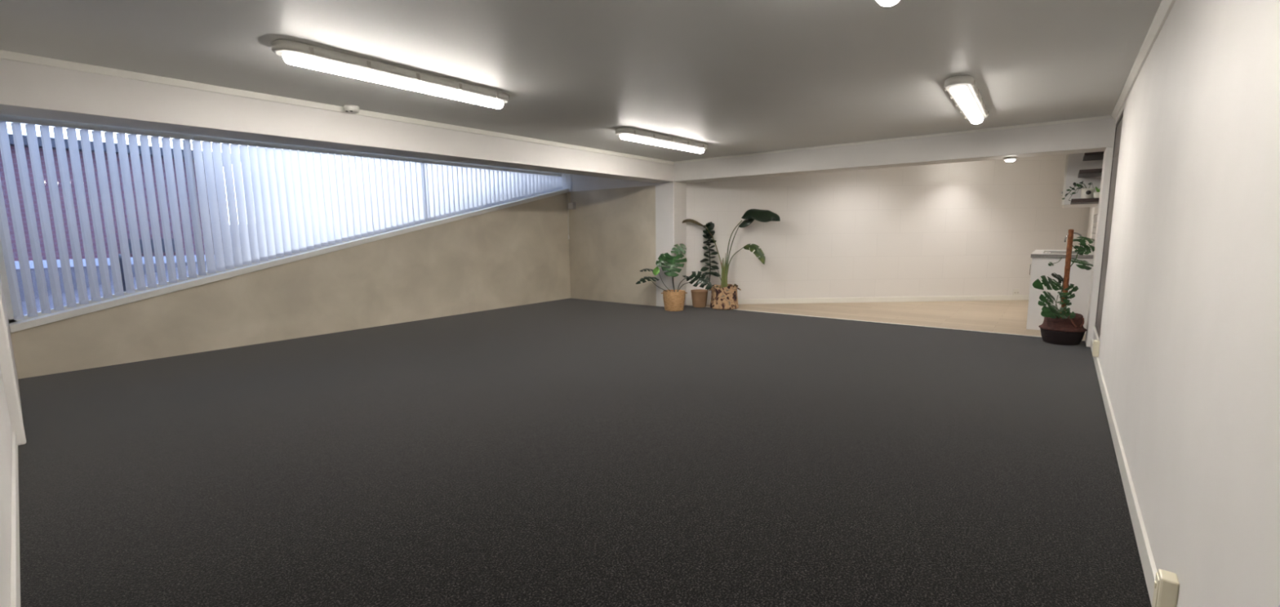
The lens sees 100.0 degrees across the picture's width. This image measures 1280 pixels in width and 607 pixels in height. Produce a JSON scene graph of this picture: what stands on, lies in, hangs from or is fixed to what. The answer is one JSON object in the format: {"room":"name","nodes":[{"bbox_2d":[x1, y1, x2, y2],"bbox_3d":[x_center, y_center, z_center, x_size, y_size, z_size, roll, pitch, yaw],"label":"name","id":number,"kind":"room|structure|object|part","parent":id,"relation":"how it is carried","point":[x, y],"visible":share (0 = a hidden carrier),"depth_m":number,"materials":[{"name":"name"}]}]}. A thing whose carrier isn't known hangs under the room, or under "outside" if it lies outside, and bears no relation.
{"room":"empty office space","nodes":[
{"label":"empty office space","id":0,"kind":"room"},
{"bbox_2d":[0,364,12,606],"bbox_3d":[-1.881,-0.065,1.328,5.798,2.417,0.480,5,10,38],"label":"wall","id":1,"kind":"structure","parent":0,"point":[6,432],"depth_m":2.25,"materials":[{"name":"white paint"}]},
{"bbox_2d":[9,431,20,606],"bbox_3d":[-1.865,1.066,1.605,5.458,0.100,0.014,6,10,41],"label":"baseboard","id":2,"kind":"structure","parent":1,"relation":"attached to","point":[15,580],"depth_m":2.24,"materials":[{"name":"white paint"}]},
{"bbox_2d":[0,274,22,417],"bbox_3d":[-5.129,-0.411,4.165,2.308,2.417,0.264,5,10,38],"label":"wall","id":3,"kind":"structure","parent":0,"point":[1,283],"depth_m":4.25,"materials":[{"name":"white paint"}]},
{"bbox_2d":[0,289,26,445],"bbox_3d":[-4.150,-0.144,3.288,0.385,2.100,0.276,5,10,38],"label":"column","id":4,"kind":"structure","parent":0,"point":[6,358],"depth_m":3.34,"materials":[{"name":"white paint"}]},
{"bbox_2d":[9,192,570,378],"bbox_3d":[-3.689,-0.739,7.719,0.200,2.084,7.500,5,10,38],"label":"wall","id":5,"kind":"structure","parent":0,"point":[517,255],"depth_m":7.22,"materials":[{"name":"paint"}]},
{"bbox_2d":[0,116,206,319],"bbox_3d":[-5.380,-0.837,5.444,0.073,1.840,1.460,5,10,38],"label":"vertical blind","id":6,"kind":"object","parent":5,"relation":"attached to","point":[5,148],"visible":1,"depth_m":5.35,"materials":[{"name":"fabric"}]},
{"bbox_2d":[0,114,568,332],"bbox_3d":[-3.664,-1.124,7.676,0.255,1.976,7.195,5,10,38],"label":"window","id":7,"kind":"structure","parent":5,"relation":"attached to","point":[105,303],"depth_m":6.08,"materials":[{"name":"white paint"}]},
{"bbox_2d":[191,136,569,273],"bbox_3d":[-3.150,-1.400,8.180,0.161,1.507,5.638,5,10,38],"label":"vertical blind","id":8,"kind":"object","parent":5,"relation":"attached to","point":[303,201],"visible":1,"depth_m":6.94,"materials":[{"name":"white fabric"}]},
{"bbox_3d":[-1.384,-1.880,10.311,0.016,1.120,0.032,5,10,38],"label":"pull cord","id":9,"kind":"part","parent":8,"relation":"part of","materials":[{"name":"white plastic"}]},
{"bbox_2d":[0,0,1161,173],"bbox_3d":[-0.605,-1.853,4.982,8.500,0.120,8.260,5,10,38],"label":"ceiling","id":10,"kind":"structure","parent":0,"point":[731,77],"depth_m":3.45,"materials":[{"name":"paint"}]},
{"bbox_2d":[0,49,674,182],"bbox_3d":[-1.885,-1.757,6.016,0.397,0.317,7.482,5,10,38],"label":"beam","id":11,"kind":"structure","parent":10,"relation":"attached to","point":[26,89],"depth_m":4.30,"materials":[{"name":"white paint"}]},
{"bbox_2d":[343,104,359,113],"bbox_3d":[-2.544,-1.710,4.741,0.124,0.054,0.124,5,10,38],"label":"smoke detector","id":12,"kind":"object","parent":10,"relation":"attached to","point":[350,108],"visible":1,"depth_m":4.70,"materials":[{"name":"white plastic"}]},
{"bbox_2d":[271,39,509,108],"bbox_3d":[-1.611,-1.562,3.776,0.198,0.112,1.700,5,10,37],"label":"light","id":13,"kind":"object","parent":10,"relation":"attached to","point":[293,52],"visible":1,"depth_m":3.55,"materials":[{"name":"white plastic"}]},
{"bbox_2d":[615,127,707,153],"bbox_3d":[0.309,-1.950,6.490,0.198,0.112,1.700,6,10,40],"label":"light","id":14,"kind":"object","parent":10,"relation":"attached to","point":[624,133],"visible":1,"depth_m":6.30,"materials":[{"name":"white plastic"}]},
{"bbox_2d":[875,0,899,6],"bbox_3d":[0.669,-1.327,1.843,0.198,0.112,1.700,5,10,38],"label":"light","id":15,"kind":"object","parent":10,"relation":"attached to","point":[882,2],"visible":1,"depth_m":2.42,"materials":[{"name":"white plastic"}]},
{"bbox_2d":[659,118,1115,182],"bbox_3d":[2.742,-2.094,7.356,5.850,0.520,0.388,5,10,38],"label":"ceiling beam","id":16,"kind":"structure","parent":10,"relation":"attached to","point":[1091,135],"depth_m":6.63,"materials":[{"name":"white paint"}]},
{"bbox_2d":[1003,156,1017,161],"bbox_3d":[4.320,-1.678,6.270,0.140,0.050,0.140,5,10,38],"label":"recessed light","id":17,"kind":"object","parent":16,"relation":"attached to","point":[1006,158],"visible":1,"depth_m":6.23,"materials":[{"name":"white plastic"}]},
{"bbox_2d":[944,75,988,124],"bbox_3d":[2.854,-1.732,4.662,0.198,0.112,1.700,5,10,36],"label":"light","id":18,"kind":"object","parent":10,"relation":"attached to","point":[963,90],"visible":1,"depth_m":4.32,"materials":[{"name":"white plastic"}]},
{"bbox_2d":[949,84,983,124],"bbox_3d":[2.855,-1.703,4.666,0.116,0.052,1.600,5,10,36],"label":"diffuser","id":19,"kind":"object","parent":18,"relation":"attached to","point":[964,95],"depth_m":4.43,"materials":[{"name":"white plastic"}]},
{"bbox_2d":[17,297,1151,606],"bbox_3d":[0.940,0.373,7.250,8.300,0.100,13.000,5,10,38],"label":"floor","id":20,"kind":"structure","parent":0,"point":[569,451],"depth_m":2.99,"materials":[{"name":"grey carpet"}]},
{"bbox_2d":[655,181,686,306],"bbox_3d":[0.533,-1.002,9.248,0.385,2.100,0.388,5,10,38],"label":"column","id":21,"kind":"structure","parent":20,"relation":"on","point":[670,197],"depth_m":9.08,"materials":[{"name":"white paint"}]},
{"bbox_2d":[635,243,711,311],"bbox_3d":[0.532,-0.431,8.833,1.242,1.081,0.442,-2,8,-7],"label":"monstera","id":22,"kind":"object","parent":20,"relation":"on","point":[673,299],"visible":1,"depth_m":8.76,"materials":[{"name":"plant"}]},
{"bbox_2d":[690,221,720,307],"bbox_3d":[1.108,-0.672,9.203,0.526,1.445,0.348,-4,8,-24],"label":"potted plant","id":23,"kind":"object","parent":20,"relation":"on","point":[699,296],"visible":0.99,"depth_m":9.18,"materials":[{"name":"plant"}]},
{"bbox_2d":[690,288,707,307],"bbox_3d":[1.019,-0.086,9.208,0.292,0.285,0.292,5,10,38],"label":"pot","id":24,"kind":"object","parent":23,"relation":"on","point":[699,296],"depth_m":9.11,"materials":[{"name":"beige wicker"}]},
{"bbox_3d":[1.137,-0.743,9.181,0.101,1.132,0.261,5,10,38],"label":"stem","id":25,"kind":"part","parent":23,"relation":"part of","materials":[{"name":"green plant"}]},
{"bbox_2d":[682,208,780,309],"bbox_3d":[1.439,-0.744,8.968,1.728,1.644,0.554,0,8,6],"label":"leaf plant","id":26,"kind":"object","parent":20,"relation":"on","point":[724,295],"visible":0.96,"depth_m":8.85,"materials":[{"name":"plant"}]},
{"bbox_3d":[1.265,-0.883,9.088,0.340,0.836,0.036,5,10,38],"label":"stem","id":27,"kind":"part","parent":26,"relation":"part of","materials":[{"name":"green plant"}]},
{"bbox_3d":[1.426,-0.116,9.017,0.481,0.385,0.478,5,10,38],"label":"pot","id":28,"kind":"part","parent":26,"relation":"part of","materials":[{"name":"ceramic"}]},
{"bbox_3d":[1.554,-0.901,9.080,0.304,0.791,0.038,-6,9,-36],"label":"stem","id":29,"kind":"part","parent":26,"relation":"part of","materials":[{"name":"green plant"}]},
{"bbox_3d":[1.562,-0.958,9.008,0.285,0.868,0.067,-1,8,0],"label":"stem","id":30,"kind":"part","parent":26,"relation":"part of","materials":[{"name":"green plant"}]},
{"bbox_3d":[1.589,-0.698,9.003,0.277,0.487,0.054,1,8,11],"label":"stem","id":31,"kind":"part","parent":26,"relation":"part of","materials":[{"name":"green plant"}]},
{"bbox_2d":[1026,257,1093,333],"bbox_3d":[5.653,-0.191,7.253,0.651,0.910,1.582,5,10,38],"label":"base cabinet","id":32,"kind":"object","parent":20,"relation":"on","point":[1081,277],"visible":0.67,"depth_m":6.63,"materials":[{"name":"white laminate"}]},
{"bbox_2d":[1031,249,1093,258],"bbox_3d":[5.652,-0.666,7.182,0.636,0.046,1.608,5,10,38],"label":"countertop","id":33,"kind":"structure","parent":32,"relation":"on","point":[1037,253],"depth_m":6.64,"materials":[{"name":"white laminate"}]},
{"bbox_2d":[1043,250,1084,253],"bbox_3d":[5.560,-0.674,7.053,0.420,0.008,0.760,5,10,38],"label":"sink","id":34,"kind":"object","parent":33,"relation":"in","point":[1044,251],"visible":0.58,"depth_m":6.99,"materials":[{"name":"silver metal"}]},
{"bbox_2d":[1048,250,1077,252],"bbox_3d":[5.599,-0.681,7.086,0.320,0.004,0.500,5,10,38],"label":"basin","id":35,"kind":"object","parent":34,"relation":"in","point":[1049,251],"depth_m":7.03,"materials":[{"name":"grey metal"}]},
{"bbox_2d":[1064,231,1083,246],"bbox_3d":[5.614,-0.791,6.946,0.208,0.255,0.082,5,10,38],"label":"tap","id":36,"kind":"object","parent":33,"relation":"on","point":[1079,234],"visible":0.36,"depth_m":6.92,"materials":[{"name":"silver metal"}]},
{"bbox_3d":[5.599,-0.840,6.935,0.190,0.155,0.019,5,10,38],"label":"spout","id":37,"kind":"part","parent":36,"relation":"part of","materials":[{"name":"silver metal"}]},
{"bbox_2d":[1032,229,1094,345],"bbox_3d":[4.657,-0.180,5.930,0.518,1.266,0.601,5,10,38],"label":"monstera","id":38,"kind":"object","parent":20,"relation":"on","point":[1059,326],"visible":1,"depth_m":5.90,"materials":[{"name":"plant"}]},
{"bbox_2d":[1040,327,1084,345],"bbox_3d":[4.737,0.363,6.038,0.405,0.158,0.405,5,10,38],"label":"basket","id":39,"kind":"object","parent":38,"relation":"on","point":[1055,335],"depth_m":5.89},
{"bbox_2d":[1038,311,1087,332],"bbox_3d":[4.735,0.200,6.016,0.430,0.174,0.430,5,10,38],"label":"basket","id":40,"kind":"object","parent":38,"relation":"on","point":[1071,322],"depth_m":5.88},
{"bbox_2d":[561,173,656,306],"bbox_3d":[-0.593,-1.243,9.946,2.298,2.417,0.150,5,10,38],"label":"wall","id":41,"kind":"structure","parent":0,"point":[612,231],"depth_m":9.80,"materials":[{"name":"concrete"}]},
{"bbox_2d":[568,174,575,208],"bbox_3d":[-1.306,-2.130,10.233,0.140,0.665,0.078,5,10,38],"label":"junction box","id":42,"kind":"object","parent":41,"relation":"attached to","point":[571,205],"visible":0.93,"depth_m":10.23,"materials":[{"name":"grey plastic"}]},
{"bbox_3d":[-1.325,-1.861,10.242,0.120,0.110,0.009,5,10,38],"label":"lid","id":43,"kind":"part","parent":42,"relation":"part of","materials":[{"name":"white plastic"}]},
{"bbox_2d":[662,288,684,311],"bbox_3d":[0.562,-0.051,8.849,0.368,0.322,0.368,5,10,38],"label":"basket","id":44,"kind":"object","parent":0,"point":[673,299],"depth_m":8.71,"materials":[{"name":"wicker"}]},
{"bbox_2d":[686,154,1089,299],"bbox_3d":[4.322,-1.334,9.445,7.519,2.620,0.150,-1,8,-1],"label":"wall","id":45,"kind":"structure","parent":0,"point":[974,228],"depth_m":9.38,"materials":[{"name":"white paint"}]},
{"bbox_2d":[686,294,1029,304],"bbox_3d":[4.339,-0.070,9.533,7.119,0.090,0.014,-1,8,-1],"label":"baseboard","id":46,"kind":"structure","parent":45,"relation":"attached to","point":[1001,297],"depth_m":9.52,"materials":[{"name":"white paint"}]},
{"bbox_2d":[685,304,1084,340],"bbox_3d":[2.950,0.226,7.774,5.492,0.006,0.024,5,10,38],"label":"trim","id":47,"kind":"structure","parent":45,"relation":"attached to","point":[686,304],"depth_m":7.32,"materials":[{"name":"white paint"}]},
{"bbox_2d":[1013,288,1019,294],"bbox_3d":[6.710,-0.206,9.579,0.110,0.115,0.016,-1,8,-2],"label":"wall outlet","id":48,"kind":"object","parent":45,"relation":"attached to","point":[1015,291],"visible":1,"depth_m":9.57,"materials":[{"name":"white plastic"}]},
{"bbox_2d":[1084,146,1112,346],"bbox_3d":[5.006,-0.587,5.794,0.152,2.100,0.388,5,10,38],"label":"column","id":49,"kind":"structure","parent":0,"point":[1107,159],"depth_m":5.69,"materials":[{"name":"white paint"}]},
{"bbox_2d":[1085,0,1279,606],"bbox_3d":[4.174,-0.682,4.622,0.150,2.620,13.300,5,10,38],"label":"wall","id":50,"kind":"structure","parent":0,"point":[1188,357],"depth_m":1.61,"materials":[{"name":"white paint"}]},
{"bbox_2d":[673,115,1112,163],"bbox_3d":[2.698,-2.106,7.134,5.450,0.030,0.014,5,10,38],"label":"trim","id":51,"kind":"structure","parent":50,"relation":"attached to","point":[1107,116],"depth_m":6.58,"materials":[{"name":"white paint"}]},
{"bbox_2d":[1061,152,1102,208],"bbox_3d":[5.953,-1.794,7.236,0.392,0.955,1.580,5,10,38],"label":"upper cabinet","id":52,"kind":"object","parent":50,"relation":"attached to","point":[1075,162],"visible":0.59,"depth_m":6.68,"materials":[{"name":"white laminate"}]},
{"bbox_3d":[5.497,-1.747,6.926,0.020,0.955,0.520,5,10,38],"label":"door","id":53,"kind":"part","parent":52,"relation":"part of","materials":[{"name":"white paint"}]},
{"bbox_2d":[1070,197,1099,204],"bbox_3d":[5.259,-1.177,6.328,0.290,0.092,0.710,5,10,38],"label":"floating shelf","id":54,"kind":"object","parent":50,"relation":"attached to","point":[1094,200],"visible":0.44,"depth_m":6.10,"materials":[{"name":"brown wood"}]},
{"bbox_2d":[1062,181,1095,200],"bbox_3d":[5.084,-1.301,6.229,0.294,0.229,0.157,5,10,38],"label":"shelf plant","id":55,"kind":"object","parent":54,"relation":"on","point":[1087,193],"visible":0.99,"depth_m":6.17,"materials":[{"name":"green plant"}]},
{"bbox_3d":[5.161,-1.264,6.194,0.125,0.118,0.125,5,10,38],"label":"pot","id":56,"kind":"part","parent":55,"relation":"part of","materials":[{"name":"white ceramic"}]},
{"bbox_2d":[1093,186,1100,197],"bbox_3d":[5.170,-1.256,6.060,0.086,0.137,0.086,5,10,38],"label":"succulent","id":57,"kind":"object","parent":54,"relation":"on","point":[1096,194],"visible":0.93,"depth_m":6.05,"materials":[{"name":"white ceramic"}]},
{"bbox_2d":[1093,191,1099,197],"bbox_3d":[5.171,-1.221,6.065,0.086,0.066,0.086,5,10,38],"label":"pot","id":58,"kind":"object","parent":57,"relation":"on","point":[1096,194],"depth_m":6.04,"materials":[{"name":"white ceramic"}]},
{"bbox_2d":[1077,168,1102,177],"bbox_3d":[5.273,-1.494,6.271,0.244,0.092,0.710,5,10,38],"label":"floating shelf","id":59,"kind":"object","parent":50,"relation":"attached to","point":[1098,171],"visible":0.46,"depth_m":6.08,"materials":[{"name":"brown wood"}]},
{"bbox_2d":[1082,151,1104,160],"bbox_3d":[5.284,-1.690,6.235,0.212,0.092,0.710,5,10,38],"label":"floating shelf","id":60,"kind":"object","parent":50,"relation":"attached to","point":[1093,155],"visible":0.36,"depth_m":6.15,"materials":[{"name":"brown wood"}]},
{"bbox_2d":[1090,213,1097,252],"bbox_3d":[5.890,-0.910,6.949,0.012,0.488,1.505,5,10,38],"label":"backsplash","id":61,"kind":"structure","parent":50,"relation":"attached to","point":[1095,220],"depth_m":7.11,"materials":[{"name":"white tile"}]},
{"bbox_2d":[1092,339,1100,356],"bbox_3d":[4.212,0.415,4.967,0.049,0.150,0.064,5,10,38],"label":"power outlet","id":62,"kind":"object","parent":50,"relation":"attached to","point":[1095,348],"visible":1,"depth_m":4.94,"materials":[{"name":"beige plastic"}]},
{"bbox_2d":[1093,111,1123,340],"bbox_3d":[4.590,-0.713,5.208,0.112,2.115,0.955,5,10,38],"label":"door","id":63,"kind":"structure","parent":50,"relation":"in","point":[1096,329],"depth_m":5.31,"materials":[{"name":"white paint"}]},
{"bbox_3d":[4.574,0.314,5.369,0.042,0.039,0.955,5,10,38],"label":"sill","id":64,"kind":"part","parent":63,"relation":"part of","materials":[{"name":"white paint"}]},
{"bbox_2d":[1090,337,1157,605],"bbox_3d":[2.525,0.854,2.807,0.014,0.100,7.616,5,10,38],"label":"baseboard","id":65,"kind":"structure","parent":50,"relation":"attached to","point":[1148,562],"depth_m":2.46,"materials":[{"name":"white paint"}]},
{"bbox_2d":[1111,0,1175,119],"bbox_3d":[2.497,-1.470,2.512,0.040,0.050,7.622,5,10,38],"label":"trim","id":66,"kind":"structure","parent":50,"relation":"attached to","point":[1165,7],"depth_m":3.35,"materials":[{"name":"white paint"}]},
{"bbox_2d":[1151,568,1179,606],"bbox_3d":[1.594,0.894,1.634,0.049,0.150,0.064,5,10,38],"label":"power outlet","id":67,"kind":"object","parent":50,"relation":"attached to","point":[1166,584],"visible":1,"depth_m":1.61,"materials":[{"name":"beige plastic"}]},
{"bbox_3d":[1.580,0.893,1.646,0.004,0.126,0.050,5,10,38],"label":"plate","id":68,"kind":"part","parent":67,"relation":"part of","materials":[{"name":"beige plastic"}]},
{"label":"outside","id":69,"kind":"structure","parent":0,"visible":0},
{"bbox_2d":[21,224,259,315],"bbox_3d":[-14.282,-1.598,18.670,30.000,3.100,40.000,5,10,38],"label":"street","id":70,"kind":"structure","parent":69,"point":[76,293],"depth_m":10.40,"materials":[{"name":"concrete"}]},
{"bbox_2d":[0,133,240,301],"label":"window","id":71,"kind":"structure","parent":70,"relation":"on","point":[11,135],"depth_m":11.04,"materials":[{"name":"brick"}]},
{"bbox_2d":[118,253,125,291],"bbox_3d":[-7.439,-0.293,7.722,0.160,0.845,0.160,5,10,38],"label":"bollard","id":72,"kind":"object","parent":70,"relation":"on","point":[119,255],"visible":0.1,"depth_m":7.68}
]}

